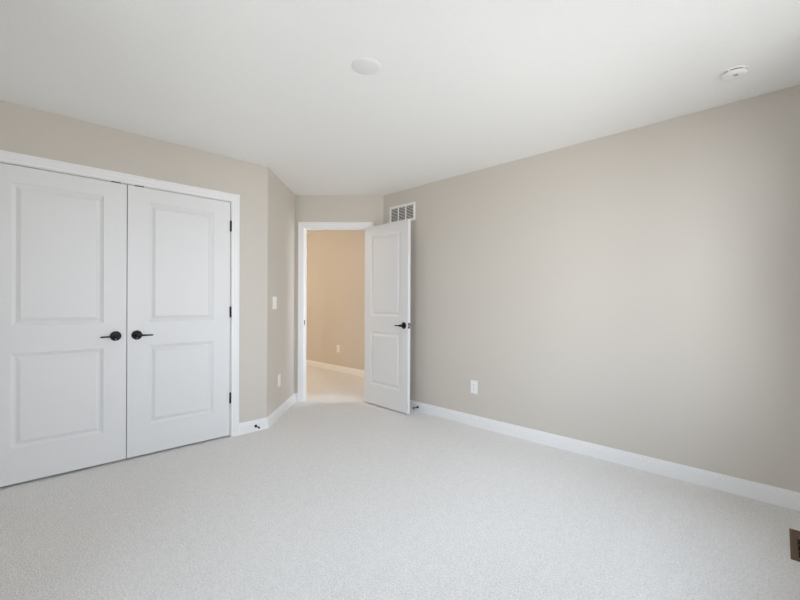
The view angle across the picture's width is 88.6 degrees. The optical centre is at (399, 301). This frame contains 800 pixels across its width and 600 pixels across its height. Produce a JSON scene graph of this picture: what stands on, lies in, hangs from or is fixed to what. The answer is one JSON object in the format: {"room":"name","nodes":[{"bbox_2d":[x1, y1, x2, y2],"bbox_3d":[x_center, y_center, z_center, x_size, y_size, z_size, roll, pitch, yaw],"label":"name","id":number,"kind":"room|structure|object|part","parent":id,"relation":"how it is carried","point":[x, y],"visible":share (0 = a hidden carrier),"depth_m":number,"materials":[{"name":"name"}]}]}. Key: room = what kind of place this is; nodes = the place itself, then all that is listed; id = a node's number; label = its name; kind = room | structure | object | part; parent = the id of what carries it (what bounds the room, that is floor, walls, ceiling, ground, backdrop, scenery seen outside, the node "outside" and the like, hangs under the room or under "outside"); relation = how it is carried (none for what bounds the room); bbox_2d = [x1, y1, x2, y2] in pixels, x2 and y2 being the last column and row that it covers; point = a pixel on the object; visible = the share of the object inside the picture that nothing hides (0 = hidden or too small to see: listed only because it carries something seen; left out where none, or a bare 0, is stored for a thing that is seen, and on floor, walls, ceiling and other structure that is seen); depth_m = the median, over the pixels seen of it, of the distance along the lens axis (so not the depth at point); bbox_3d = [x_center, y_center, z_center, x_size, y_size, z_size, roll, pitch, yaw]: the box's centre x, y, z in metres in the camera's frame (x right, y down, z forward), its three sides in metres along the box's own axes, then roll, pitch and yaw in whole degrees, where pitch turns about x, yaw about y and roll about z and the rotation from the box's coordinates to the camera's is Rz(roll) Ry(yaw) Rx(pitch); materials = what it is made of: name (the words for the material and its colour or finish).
{"room":"empty bedroom","nodes":[
{"label":"empty bedroom","id":0,"kind":"room"},
{"bbox_2d":[0,100,267,422],"bbox_3d":[-2.237,-0.040,2.917,0.120,2.440,2.701,0,0,45],"label":"wall","id":1,"kind":"structure","parent":0,"point":[25,130],"depth_m":3.40,"materials":[{"name":"beige paint"}]},
{"bbox_2d":[0,163,126,486],"bbox_3d":[-2.292,0.148,2.759,0.099,2.032,0.772,0,0,45],"label":"door","id":2,"kind":"structure","parent":1,"relation":"in","point":[63,237],"depth_m":2.77,"materials":[{"name":"white paint"}]},
{"bbox_3d":[-2.081,0.252,2.938,0.054,0.025,0.110,0,0,45],"label":"handle","id":3,"kind":"part","parent":2,"relation":"part of","materials":[{"name":"black metal"}]},
{"bbox_2d":[0,150,239,436],"bbox_3d":[-2.062,0.119,3.079,0.140,2.124,1.682,0,0,45],"label":"door frame","id":4,"kind":"structure","parent":1,"relation":"attached to","point":[6,157],"depth_m":3.50,"materials":[{"name":"white paint"}]},
{"bbox_2d":[126,185,231,457],"bbox_3d":[-1.742,0.150,3.308,0.098,2.032,0.772,0,0,45],"label":"door","id":5,"kind":"structure","parent":1,"relation":"in","point":[178,393],"depth_m":3.29,"materials":[{"name":"white paint"}]},
{"bbox_3d":[-1.926,0.252,3.093,0.054,0.025,0.110,0,0,45],"label":"handle","id":6,"kind":"part","parent":5,"relation":"part of","materials":[{"name":"black metal"}]},
{"bbox_2d":[239,417,267,434],"bbox_3d":[-2.150,1.129,2.914,0.014,0.102,2.587,0,0,45],"label":"baseboard","id":7,"kind":"structure","parent":1,"relation":"attached to","point":[244,427],"depth_m":3.72,"materials":[{"name":"white paint"}]},
{"bbox_2d":[267,168,294,416],"bbox_3d":[-1.300,-0.036,4.395,0.120,2.440,1.130,0,0,0],"label":"wall","id":8,"kind":"structure","parent":0,"point":[281,200],"depth_m":4.22,"materials":[{"name":"beige paint"}]},
{"bbox_2d":[273,297,276,308],"bbox_3d":[-1.234,0.014,4.050,0.011,0.124,0.118,0,0,0],"label":"light switch","id":9,"kind":"object","parent":8,"relation":"attached to","point":[274,298],"visible":1,"depth_m":4.04,"materials":[{"name":"white plastic"}]},
{"bbox_2d":[278,374,280,386],"bbox_3d":[-1.239,0.812,4.215,0.008,0.124,0.079,0,0,0],"label":"electrical outlet","id":10,"kind":"object","parent":8,"relation":"attached to","point":[279,375],"visible":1,"depth_m":4.21,"materials":[{"name":"white plastic"}]},
{"bbox_2d":[267,393,294,427],"bbox_3d":[-1.237,1.133,4.332,0.014,0.102,1.016,0,0,0],"label":"baseboard","id":11,"kind":"structure","parent":8,"relation":"attached to","point":[289,402],"depth_m":4.25,"materials":[{"name":"white paint"}]},
{"bbox_2d":[306,230,364,369],"bbox_3d":[-0.407,-0.033,6.381,7.200,2.440,0.120,0,0,45],"label":"wall","id":12,"kind":"structure","parent":0,"point":[335,282],"depth_m":6.97,"materials":[{"name":"beige paint"}]},
{"bbox_2d":[306,360,363,376],"bbox_3d":[-0.458,1.135,6.334,6.960,0.102,0.014,0,0,45],"label":"baseboard","id":13,"kind":"structure","parent":12,"relation":"attached to","point":[352,371],"depth_m":6.95,"materials":[{"name":"white paint"}]},
{"bbox_2d":[295,195,382,392],"bbox_3d":[-0.755,-0.035,4.900,1.210,2.440,0.120,0,0,0],"label":"wall","id":14,"kind":"structure","parent":0,"point":[308,208],"depth_m":4.84,"materials":[{"name":"beige paint"}]},
{"bbox_2d":[297,222,373,401],"bbox_3d":[-0.758,0.125,4.900,0.890,2.121,0.159,0,0,0],"label":"door frame","id":15,"kind":"structure","parent":14,"relation":"attached to","point":[303,227],"depth_m":4.83,"materials":[{"name":"white paint"}]},
{"bbox_2d":[364,219,410,413],"bbox_3d":[-0.154,0.155,4.557,0.162,2.032,0.758,0,0,-42],"label":"door","id":16,"kind":"structure","parent":14,"relation":"in","point":[387,246],"depth_m":4.50,"materials":[{"name":"white paint"}]},
{"bbox_2d":[0,365,799,599],"bbox_3d":[-1.548,1.223,3.958,9.020,0.080,5.155,0,0,45],"label":"floor","id":17,"kind":"structure","parent":0,"point":[344,496],"depth_m":2.17,"materials":[{"name":"white carpet"}]},
{"bbox_2d":[789,528,799,561],"bbox_3d":[1.980,1.188,1.980,0.142,0.013,0.348,0,0,43],"label":"floor vent","id":18,"kind":"object","parent":17,"relation":"in","point":[794,534],"visible":1,"depth_m":2.00,"materials":[{"name":"brown metal"}]},
{"bbox_2d":[0,0,799,233],"bbox_3d":[-1.539,-1.297,3.958,9.020,0.080,5.155,0,0,45],"label":"ceiling","id":19,"kind":"structure","parent":0,"point":[460,87],"depth_m":2.24,"materials":[{"name":"white paint"}]},
{"bbox_2d":[351,58,380,74],"bbox_3d":[-0.180,-1.248,2.184,0.156,0.009,0.156,0,0,45],"label":"cover plate","id":20,"kind":"object","parent":19,"relation":"attached to","point":[366,66],"visible":1,"depth_m":2.17,"materials":[{"name":"white plastic"}]},
{"bbox_2d":[720,65,748,80],"bbox_3d":[1.811,-1.230,2.221,0.121,0.031,0.121,0,0,25],"label":"smoke detector","id":21,"kind":"object","parent":19,"relation":"attached to","point":[733,73],"visible":1,"depth_m":2.20,"materials":[{"name":"white plastic"}]},
{"bbox_2d":[383,85,799,492],"bbox_3d":[1.304,-0.027,3.421,4.234,2.440,0.120,0,0,45],"label":"wall","id":22,"kind":"structure","parent":0,"point":[637,290],"depth_m":2.95,"materials":[{"name":"beige paint"}]},
{"bbox_2d":[389,202,414,222],"bbox_3d":[0.022,-0.990,4.615,0.400,0.198,0.008,0,0,45],"label":"air vent","id":23,"kind":"object","parent":22,"relation":"in","point":[405,211],"visible":0.97,"depth_m":4.61,"materials":[{"name":"white metal"}]},
{"bbox_2d":[470,380,476,393],"bbox_3d":[0.706,0.819,3.925,0.079,0.124,0.008,0,0,45],"label":"electrical outlet","id":24,"kind":"object","parent":22,"relation":"attached to","point":[473,384],"visible":1,"depth_m":3.92,"materials":[{"name":"white plastic"}]},
{"bbox_2d":[410,400,799,510],"bbox_3d":[1.228,1.141,3.398,4.064,0.102,0.014,0,0,45],"label":"baseboard","id":25,"kind":"structure","parent":22,"relation":"attached to","point":[782,497],"depth_m":2.94,"materials":[{"name":"white paint"}]}
]}

